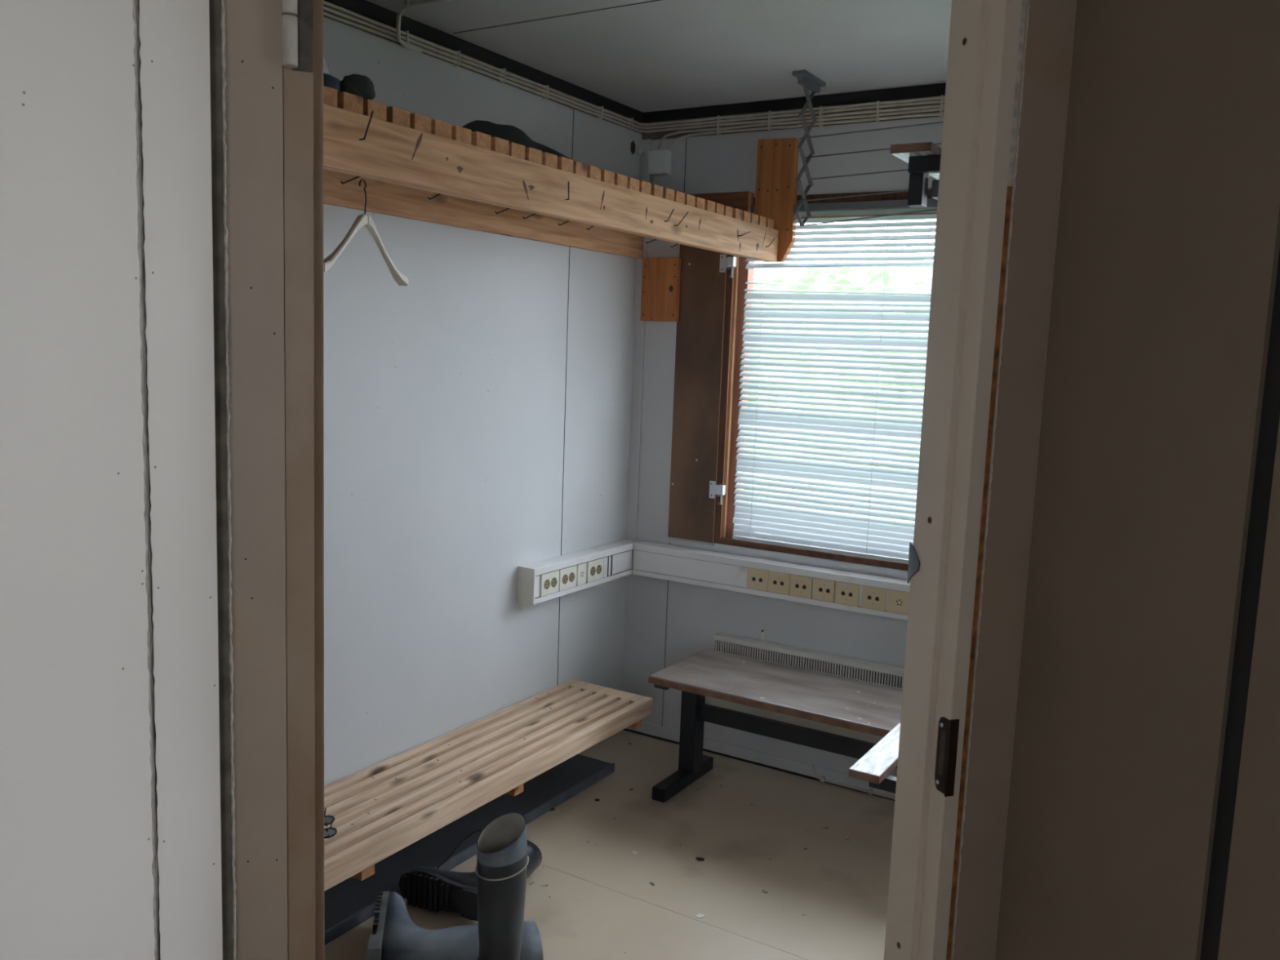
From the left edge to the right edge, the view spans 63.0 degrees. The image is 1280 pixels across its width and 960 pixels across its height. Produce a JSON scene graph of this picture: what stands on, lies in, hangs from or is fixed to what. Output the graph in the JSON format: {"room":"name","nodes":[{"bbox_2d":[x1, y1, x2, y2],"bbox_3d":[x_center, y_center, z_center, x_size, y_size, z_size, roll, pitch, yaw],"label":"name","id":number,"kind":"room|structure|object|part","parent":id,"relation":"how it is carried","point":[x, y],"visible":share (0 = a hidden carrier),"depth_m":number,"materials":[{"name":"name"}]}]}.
{"room":"hallway","nodes":[
{"label":"hallway","id":0,"kind":"room"},
{"bbox_2d":[0,0,222,959],"bbox_3d":[-0.781,0.230,0.564,0.020,2.400,1.500,5,8,20],"label":"wall","id":1,"kind":"structure","parent":0,"point":[77,854],"depth_m":1.09,"materials":[{"name":"paint"}]},
{"bbox_2d":[132,0,157,959],"bbox_3d":[-0.540,0.020,1.141,0.002,2.088,0.005,7,8,31],"label":"trim","id":2,"kind":"structure","parent":1,"relation":"attached to","point":[134,1],"depth_m":1.14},
{"bbox_2d":[137,0,159,959],"bbox_3d":[-0.538,0.020,1.147,0.003,2.088,0.004,7,8,31],"label":"trim","id":3,"kind":"structure","parent":1,"relation":"attached to","point":[138,7],"depth_m":1.15,"materials":[{"name":"grey"}]},
{"bbox_2d":[323,16,642,786],"bbox_3d":[-1.173,-0.007,2.315,0.100,2.400,4.200,7,8,31],"label":"wall","id":4,"kind":"structure","parent":0,"point":[444,390],"depth_m":3.23,"materials":[{"name":"white paint"}]},
{"bbox_2d":[323,0,641,133],"bbox_3d":[-0.957,-1.151,2.340,0.021,0.041,3.670,7,8,31],"label":"cable bundle","id":5,"kind":"object","parent":4,"relation":"attached to","point":[405,36],"visible":0.97,"depth_m":3.08,"materials":[{"name":"white plastic"}]},
{"bbox_2d":[323,0,642,133],"bbox_3d":[-0.983,-1.154,2.315,0.001,0.044,3.800,7,8,31],"label":"trim","id":6,"kind":"structure","parent":4,"relation":"attached to","point":[368,32],"depth_m":3.09,"materials":[{"name":"white plastic"}]},
{"bbox_2d":[325,0,643,123],"bbox_3d":[-1.032,-1.181,2.224,0.006,0.037,4.000,7,8,31],"label":"trim","id":7,"kind":"structure","parent":4,"relation":"attached to","point":[364,7],"depth_m":3.13,"materials":[{"name":"black"}]},
{"bbox_2d":[324,679,652,891],"bbox_3d":[-0.731,0.906,2.779,0.354,0.095,2.388,7,8,31],"label":"slatted bench","id":8,"kind":"object","parent":4,"relation":"attached to","point":[380,810],"visible":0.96,"depth_m":3.03,"materials":[{"name":"brown wood"}]},
{"bbox_2d":[324,807,337,838],"bbox_3d":[-0.792,0.857,2.629,0.044,0.034,0.211,-1,8,-21],"label":"sunglasses","id":9,"kind":"object","parent":8,"relation":"on","point":[330,832],"visible":0.66,"depth_m":2.57,"materials":[{"name":"black plastic"}]},
{"bbox_2d":[323,85,798,321],"bbox_3d":[-0.486,-0.767,2.579,0.649,0.634,2.900,7,8,31],"label":"wall shelf","id":10,"kind":"object","parent":4,"relation":"attached to","point":[414,166],"visible":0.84,"depth_m":2.78,"materials":[{"name":"brown wood"}]},
{"bbox_2d":[323,55,340,92],"bbox_3d":[-0.600,-0.771,1.974,0.064,0.078,0.064,7,8,31],"label":"spray bottle","id":11,"kind":"object","parent":10,"relation":"on","point":[329,81],"visible":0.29,"depth_m":1.96,"materials":[{"name":"blue plastic"}]},
{"bbox_2d":[340,73,375,100],"bbox_3d":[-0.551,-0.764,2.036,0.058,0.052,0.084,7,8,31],"label":"cap","id":12,"kind":"object","parent":10,"relation":"on","point":[362,86],"visible":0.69,"depth_m":2.02,"materials":[{"name":"grey fabric"}]},
{"bbox_2d":[323,178,408,285],"bbox_3d":[-0.551,-0.501,2.095,0.024,0.197,0.372,4,7,11],"label":"hanger","id":13,"kind":"object","parent":10,"relation":"hanging from","point":[365,220],"visible":0.92,"depth_m":2.09,"materials":[{"name":"beige plastic"}]},
{"bbox_3d":[-0.572,-0.457,2.009,0.024,0.130,0.186,4,7,11],"label":"arm","id":14,"kind":"part","parent":13,"relation":"part of","materials":[{"name":"beige plastic"}]},
{"bbox_3d":[-0.534,-0.478,2.190,0.024,0.130,0.186,4,7,11],"label":"arm","id":15,"kind":"part","parent":13,"relation":"part of","materials":[{"name":"beige plastic"}]},
{"bbox_3d":[-0.752,-0.771,2.742,0.029,0.113,2.899,7,8,31],"label":"wall rail","id":16,"kind":"part","parent":10,"relation":"part of","materials":[{"name":"brown wood"}]},
{"bbox_2d":[461,120,573,160],"bbox_3d":[-0.330,-0.837,2.582,0.237,0.074,0.440,7,8,31],"label":"crumpled cloth","id":17,"kind":"object","parent":10,"relation":"on","point":[510,133],"visible":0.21,"depth_m":2.47,"materials":[{"name":"black fabric"}]},
{"bbox_2d":[556,108,573,685],"bbox_3d":[-0.268,-0.131,3.692,0.001,2.366,0.003,7,8,31],"label":"trim","id":18,"kind":"structure","parent":4,"relation":"attached to","point":[573,108],"depth_m":3.68,"materials":[{"name":"grey"}]},
{"bbox_2d":[631,140,635,154],"bbox_3d":[-0.026,-1.235,3.884,0.002,0.052,0.029,7,8,31],"label":"hole","id":19,"kind":"object","parent":4,"relation":"attached to","point":[633,144],"depth_m":3.88,"materials":[{"name":"black"}]},
{"bbox_2d":[635,146,646,155],"bbox_3d":[0.007,-1.228,3.911,0.031,0.030,0.036,7,8,31],"label":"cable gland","id":20,"kind":"object","parent":4,"relation":"attached to","point":[638,150],"visible":1,"depth_m":3.90,"materials":[{"name":"grey plastic"}]},
{"bbox_2d":[324,729,894,959],"bbox_3d":[0.656,1.522,0.581,5.300,0.060,5.700,7,8,31],"label":"floor","id":21,"kind":"structure","parent":0,"point":[797,864],"depth_m":3.11,"materials":[{"name":"beige laminate"}]},
{"bbox_2d":[366,891,543,959],"bbox_3d":[-0.459,1.132,2.627,0.415,0.117,0.306,1,7,-8],"label":"rubber boot","id":22,"kind":"object","parent":21,"relation":"on","point":[395,936],"visible":0.88,"depth_m":2.51,"materials":[{"name":"rubber"}]},
{"bbox_2d":[435,829,481,868],"bbox_3d":[-0.482,1.084,3.101,0.028,0.085,0.382,7,9,36],"label":"cord","id":23,"kind":"object","parent":21,"relation":"on","point":[473,833],"visible":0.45,"depth_m":3.04,"materials":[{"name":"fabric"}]},
{"bbox_2d":[324,754,614,945],"bbox_3d":[-0.761,1.128,2.896,0.213,0.034,2.215,7,8,31],"label":"board","id":24,"kind":"object","parent":21,"relation":"on","point":[351,902],"visible":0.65,"depth_m":3.13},
{"bbox_2d":[398,840,542,920],"bbox_3d":[-0.472,1.097,2.929,0.284,0.108,0.314,5,8,22],"label":"rubber boot","id":25,"kind":"object","parent":21,"relation":"on","point":[429,888],"visible":0.49,"depth_m":2.80,"materials":[{"name":"rubber"}]},
{"bbox_2d":[475,812,528,959],"bbox_3d":[-0.375,1.001,2.339,0.114,0.453,0.289,9,10,43],"label":"rubber boot","id":26,"kind":"object","parent":21,"relation":"on","point":[502,857],"visible":1,"depth_m":2.35,"materials":[{"name":"rubber"}]},
{"bbox_2d":[540,863,810,959],"bbox_3d":[0.486,1.226,2.623,2.550,0.001,0.004,7,8,31],"label":"trim","id":27,"kind":"structure","parent":21,"relation":"attached to","point":[540,864],"depth_m":2.85,"materials":[{"name":"beige plastic"}]},
{"bbox_2d":[695,857,704,861],"bbox_3d":[0.181,1.145,3.155,0.027,0.003,0.020,3,7,4],"label":"crumb","id":28,"kind":"object","parent":21,"relation":"on","point":[699,859],"visible":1,"depth_m":3.15,"materials":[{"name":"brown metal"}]},
{"bbox_2d":[695,913,705,918],"bbox_3d":[0.164,1.185,2.840,0.020,0.001,0.021,7,8,31],"label":"chip","id":29,"kind":"object","parent":21,"relation":"on","point":[699,916],"visible":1,"depth_m":2.84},
{"bbox_2d":[648,648,902,802],"bbox_3d":[0.681,0.916,3.331,1.310,0.450,0.412,7,8,31],"label":"table","id":30,"kind":"object","parent":21,"relation":"on","point":[861,706],"visible":0.49,"depth_m":3.45,"materials":[{"name":"laminate"}]},
{"bbox_3d":[0.186,0.848,3.713,0.060,0.372,0.070,7,8,31],"label":"leg","id":31,"kind":"part","parent":30,"relation":"part of","materials":[{"name":"black paint"}]},
{"bbox_2d":[848,142,941,793],"bbox_3d":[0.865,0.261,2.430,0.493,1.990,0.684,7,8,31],"label":"bench","id":32,"kind":"object","parent":21,"relation":"on","point":[923,158],"visible":0.22,"depth_m":2.23,"materials":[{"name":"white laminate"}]},
{"bbox_3d":[0.628,0.683,2.279,0.259,0.029,0.024,7,8,31],"label":"arm","id":33,"kind":"part","parent":32,"relation":"part of","materials":[{"name":"black paint"}]},
{"bbox_3d":[0.683,-0.614,2.133,0.268,0.096,0.062,7,8,31],"label":"arm","id":34,"kind":"part","parent":32,"relation":"part of","materials":[{"name":"black paint"}]},
{"bbox_3d":[0.764,-0.643,2.435,0.029,0.037,0.500,7,8,31],"label":"rail","id":35,"kind":"part","parent":32,"relation":"part of","materials":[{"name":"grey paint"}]},
{"bbox_2d":[365,0,951,112],"bbox_3d":[0.748,-0.926,0.270,5.300,0.080,5.700,7,8,31],"label":"ceiling","id":36,"kind":"structure","parent":0,"point":[662,54],"depth_m":2.98,"materials":[{"name":"white paint"}]},
{"bbox_2d":[395,0,450,53],"bbox_3d":[0.240,-1.108,2.216,2.200,0.088,0.144,7,9,35],"label":"cable","id":37,"kind":"object","parent":36,"relation":"attached to","point":[408,4],"visible":1,"depth_m":2.76,"materials":[{"name":"white plastic"}]},
{"bbox_2d":[453,0,660,33],"bbox_3d":[0.564,-1.154,2.331,2.580,0.001,0.004,7,8,31],"label":"trim","id":38,"kind":"structure","parent":36,"relation":"attached to","point":[654,0],"depth_m":2.80,"materials":[{"name":"grey"}]},
{"bbox_2d":[791,69,943,226],"bbox_3d":[0.912,-1.008,3.124,0.939,0.465,0.172,7,8,31],"label":"drying rack","id":39,"kind":"object","parent":36,"relation":"hanging from","point":[807,80],"visible":0.56,"depth_m":3.33,"materials":[{"name":"grey metal"}]},
{"bbox_3d":[0.539,-1.276,3.326,0.044,0.012,0.172,7,8,31],"label":"ceiling plate","id":40,"kind":"part","parent":39,"relation":"part of","materials":[{"name":"grey paint"}]},
{"bbox_3d":[0.938,-0.956,3.180,0.897,0.039,0.004,7,8,31],"label":"rod","id":41,"kind":"part","parent":39,"relation":"part of","materials":[{"name":"grey paint"}]},
{"bbox_3d":[0.881,-0.867,3.102,0.897,0.049,0.004,7,8,31],"label":"rod","id":42,"kind":"part","parent":39,"relation":"part of","materials":[{"name":"grey paint"}]},
{"bbox_3d":[0.906,-0.817,3.152,0.897,0.079,0.004,7,8,31],"label":"rod","id":43,"kind":"part","parent":39,"relation":"part of","materials":[{"name":"grey paint"}]},
{"bbox_3d":[0.888,-1.053,3.078,0.897,0.034,0.004,7,8,31],"label":"rod","id":44,"kind":"part","parent":39,"relation":"part of","materials":[{"name":"grey paint"}]},
{"bbox_3d":[0.913,-1.008,3.128,0.897,0.034,0.004,7,8,31],"label":"rod","id":45,"kind":"part","parent":39,"relation":"part of","materials":[{"name":"grey paint"}]},
{"bbox_2d":[622,116,943,777],"bbox_3d":[1.100,-0.066,3.444,2.800,2.400,0.100,7,8,31],"label":"wall","id":46,"kind":"structure","parent":0,"point":[726,162],"depth_m":3.86,"materials":[{"name":"white paint"}]},
{"bbox_2d":[626,138,652,540],"bbox_3d":[-0.005,-0.512,4.013,0.045,1.540,0.010,7,8,31],"label":"trim","id":47,"kind":"structure","parent":46,"relation":"attached to","point":[639,326],"depth_m":4.03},
{"bbox_2d":[648,149,671,184],"bbox_3d":[0.069,-1.090,3.891,0.080,0.262,0.038,7,8,31],"label":"junction box","id":48,"kind":"object","parent":46,"relation":"attached to","point":[659,161],"visible":0.91,"depth_m":3.86,"materials":[{"name":"white plastic"}]},
{"bbox_3d":[0.063,-1.176,3.865,0.074,0.080,0.004,7,8,31],"label":"lid","id":49,"kind":"part","parent":48,"relation":"part of","materials":[{"name":"white plastic"}]},
{"bbox_2d":[662,125,687,726],"bbox_3d":[0.129,-0.152,3.973,0.002,2.366,0.001,7,8,31],"label":"trim","id":50,"kind":"structure","parent":46,"relation":"attached to","point":[686,126],"depth_m":4.06,"materials":[{"name":"grey"}]},
{"bbox_2d":[516,538,911,620],"bbox_3d":[0.865,0.447,3.172,2.580,0.124,0.697,7,8,31],"label":"cable trunking","id":51,"kind":"object","parent":46,"relation":"attached to","point":[722,571],"visible":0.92,"depth_m":3.80,"materials":[{"name":"white plastic"}]},
{"bbox_2d":[539,570,559,596],"bbox_3d":[-0.309,0.354,3.582,0.009,0.076,0.100,7,8,31],"label":"power socket","id":52,"kind":"object","parent":51,"relation":"attached to","point":[549,582],"visible":1,"depth_m":3.58,"materials":[{"name":"white plastic"}]},
{"bbox_2d":[558,565,577,591],"bbox_3d":[-0.254,0.344,3.672,0.009,0.076,0.100,7,8,31],"label":"power socket","id":53,"kind":"object","parent":51,"relation":"attached to","point":[567,576],"visible":1,"depth_m":3.67,"materials":[{"name":"white plastic"}]},
{"bbox_2d":[576,563,586,585],"bbox_3d":[-0.210,0.337,3.744,0.008,0.076,0.052,7,8,31],"label":"outlet","id":54,"kind":"object","parent":51,"relation":"attached to","point":[581,568],"visible":1,"depth_m":3.74,"materials":[{"name":"white plastic"}]},
{"bbox_2d":[586,558,604,582],"bbox_3d":[-0.163,0.329,3.819,0.009,0.076,0.100,7,8,31],"label":"power socket","id":55,"kind":"object","parent":51,"relation":"attached to","point":[594,568],"visible":1,"depth_m":3.81,"materials":[{"name":"white plastic"}]},
{"bbox_2d":[603,556,608,577],"bbox_3d":[-0.130,0.323,3.875,0.006,0.076,0.026,7,8,31],"label":"cover","id":56,"kind":"object","parent":51,"relation":"attached to","point":[605,562],"visible":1,"depth_m":3.87,"materials":[{"name":"white plastic"}]},
{"bbox_2d":[746,567,768,591],"bbox_3d":[0.424,0.358,3.764,0.082,0.076,0.009,7,8,31],"label":"outlet","id":57,"kind":"object","parent":51,"relation":"attached to","point":[757,579],"visible":1,"depth_m":3.76,"materials":[{"name":"beige plastic"}]},
{"bbox_2d":[767,571,790,595],"bbox_3d":[0.495,0.366,3.721,0.082,0.076,0.009,7,8,31],"label":"outlet","id":58,"kind":"object","parent":51,"relation":"attached to","point":[778,583],"visible":1,"depth_m":3.72,"materials":[{"name":"beige plastic"}]},
{"bbox_2d":[789,574,813,599],"bbox_3d":[0.567,0.374,3.677,0.082,0.076,0.009,7,8,31],"label":"outlet","id":59,"kind":"object","parent":51,"relation":"attached to","point":[800,586],"visible":1,"depth_m":3.67,"materials":[{"name":"beige plastic"}]},
{"bbox_2d":[813,577,836,602],"bbox_3d":[0.642,0.383,3.632,0.082,0.076,0.009,7,8,31],"label":"outlet","id":60,"kind":"object","parent":51,"relation":"attached to","point":[823,589],"visible":1,"depth_m":3.63,"materials":[{"name":"beige plastic"}]},
{"bbox_2d":[835,581,859,606],"bbox_3d":[0.712,0.391,3.590,0.082,0.076,0.009,7,8,31],"label":"outlet","id":61,"kind":"object","parent":51,"relation":"attached to","point":[846,593],"visible":1,"depth_m":3.58,"materials":[{"name":"beige plastic"}]},
{"bbox_2d":[861,585,886,610],"bbox_3d":[0.792,0.400,3.541,0.082,0.076,0.009,7,8,31],"label":"outlet","id":62,"kind":"object","parent":51,"relation":"attached to","point":[873,597],"visible":1,"depth_m":3.54,"materials":[{"name":"beige plastic"}]},
{"bbox_2d":[886,589,909,614],"bbox_3d":[0.869,0.409,3.495,0.082,0.076,0.009,7,8,31],"label":"outlet","id":63,"kind":"object","parent":51,"relation":"attached to","point":[898,602],"visible":0.88,"depth_m":3.49,"materials":[{"name":"beige plastic"}]},
{"bbox_2d":[622,728,894,800],"bbox_3d":[1.028,1.126,3.543,2.594,0.006,0.007,7,8,31],"label":"trim","id":64,"kind":"structure","parent":46,"relation":"attached to","point":[624,729],"depth_m":3.91,"materials":[{"name":"black"}]},
{"bbox_2d":[626,721,895,797],"bbox_3d":[1.034,1.104,3.544,2.588,0.049,0.005,7,8,31],"label":"baseboard","id":65,"kind":"structure","parent":46,"relation":"attached to","point":[771,760],"depth_m":3.88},
{"bbox_2d":[665,535,907,577],"bbox_3d":[0.728,0.298,3.646,1.472,0.022,0.010,7,8,31],"label":"trim","id":66,"kind":"structure","parent":46,"relation":"attached to","point":[881,570],"depth_m":3.74,"materials":[{"name":"white plastic"}]},
{"bbox_2d":[640,94,945,150],"bbox_3d":[1.071,-1.158,3.270,2.502,0.110,0.032,7,8,31],"label":"cable bundle","id":67,"kind":"object","parent":46,"relation":"attached to","point":[770,122],"visible":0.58,"depth_m":3.58,"materials":[{"name":"white plastic"}]},
{"bbox_2d":[640,80,946,123],"bbox_3d":[1.119,-1.231,3.248,2.594,0.037,0.006,7,8,31],"label":"trim","id":68,"kind":"structure","parent":46,"relation":"attached to","point":[939,89],"depth_m":3.60,"materials":[{"name":"black"}]},
{"bbox_2d":[641,95,945,140],"bbox_3d":[1.116,-1.183,3.258,2.599,0.069,0.001,7,8,31],"label":"trim","id":69,"kind":"structure","parent":46,"relation":"attached to","point":[660,135],"depth_m":3.63,"materials":[{"name":"white plastic"}]},
{"bbox_2d":[667,189,937,570],"bbox_3d":[0.760,-0.335,3.599,1.432,1.270,0.124,7,8,31],"label":"window","id":70,"kind":"structure","parent":46,"relation":"in","point":[709,341],"depth_m":3.87,"materials":[{"name":"brown wood"}]},
{"bbox_2d":[732,198,937,564],"bbox_3d":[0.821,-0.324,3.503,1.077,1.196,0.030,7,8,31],"label":"blind","id":71,"kind":"object","parent":70,"relation":"attached to","point":[868,535],"visible":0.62,"depth_m":3.59,"materials":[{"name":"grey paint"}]},
{"bbox_3d":[0.428,-0.362,3.742,0.002,1.157,0.027,7,8,31],"label":"ladder cord","id":72,"kind":"part","parent":71,"relation":"part of","materials":[{"name":"white fabric"}]},
{"bbox_3d":[0.801,0.263,3.578,1.073,0.013,0.019,7,8,31],"label":"rail","id":73,"kind":"part","parent":71,"relation":"part of","materials":[{"name":"grey metal"}]},
{"bbox_3d":[0.803,-0.320,3.516,0.002,1.157,0.027,7,8,31],"label":"ladder cord","id":74,"kind":"part","parent":71,"relation":"part of","materials":[{"name":"white fabric"}]},
{"bbox_2d":[710,627,904,743],"bbox_3d":[1.040,0.780,3.479,1.775,0.330,0.052,7,8,31],"label":"panel radiator","id":75,"kind":"object","parent":46,"relation":"attached to","point":[820,662],"visible":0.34,"depth_m":3.72,"materials":[{"name":"white metal"}]},
{"bbox_2d":[714,640,903,688],"bbox_3d":[1.034,0.703,3.455,1.772,0.048,0.005,7,8,31],"label":"grille","id":76,"kind":"object","parent":75,"relation":"attached to","point":[864,671],"depth_m":3.70,"materials":[{"name":"white metal"}]},
{"bbox_2d":[812,764,895,799],"bbox_3d":[1.334,1.136,3.351,1.673,0.052,0.017,7,8,31],"label":"pipe","id":77,"kind":"object","parent":46,"relation":"attached to","point":[822,779],"visible":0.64,"depth_m":3.70,"materials":[{"name":"plastic"}]},
{"bbox_2d":[995,0,1279,959],"bbox_3d":[0.739,0.163,1.536,0.120,2.400,0.408,0,8,-20],"label":"wall","id":78,"kind":"structure","parent":0,"point":[1167,249],"depth_m":1.46,"materials":[{"name":"brown wood"}]},
{"bbox_2d":[1217,417,1279,959],"bbox_3d":[0.836,0.201,1.264,0.120,2.400,0.110,0,8,-20],"label":"wall","id":79,"kind":"structure","parent":0,"point":[1251,919],"depth_m":1.29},
{"bbox_2d":[1200,249,1279,959],"bbox_3d":[0.817,0.192,1.331,0.112,2.400,0.032,0,8,-20],"label":"trim","id":80,"kind":"structure","parent":79,"relation":"attached to","point":[1270,411],"depth_m":1.32,"materials":[{"name":"black"}]},
{"bbox_3d":[-0.091,0.137,1.497,2.775,2.400,3.390,7,8,31],"label":"wall","id":81,"kind":"structure","parent":0,"visible":0},
{"bbox_2d":[208,0,239,959],"bbox_3d":[-0.516,0.148,1.283,0.035,2.400,0.008,0,8,-20],"label":"trim","id":82,"kind":"structure","parent":81,"relation":"attached to","point":[215,6],"depth_m":1.26,"materials":[{"name":"grey metal"}]},
{"bbox_2d":[221,0,1077,959],"bbox_3d":[0.042,0.137,1.536,1.201,2.400,0.141,0,8,-20],"label":"door frame","id":83,"kind":"structure","parent":81,"relation":"in","point":[1009,66],"depth_m":1.58,"materials":[{"name":"paint"}]},
{"bbox_3d":[-0.474,0.148,1.297,0.066,2.400,0.008,0,8,-20],"label":"casing","id":84,"kind":"part","parent":83,"relation":"part of","materials":[{"name":"paint"}]},
{"bbox_3d":[0.498,0.447,1.700,0.017,0.129,0.032,0,8,-20],"label":"strike plate","id":85,"kind":"part","parent":83,"relation":"part of","materials":[{"name":"brown metal"}]},
{"bbox_3d":[0.584,0.140,1.674,0.088,2.400,0.008,0,8,-20],"label":"casing","id":86,"kind":"part","parent":83,"relation":"part of","materials":[{"name":"paint"}]}
]}

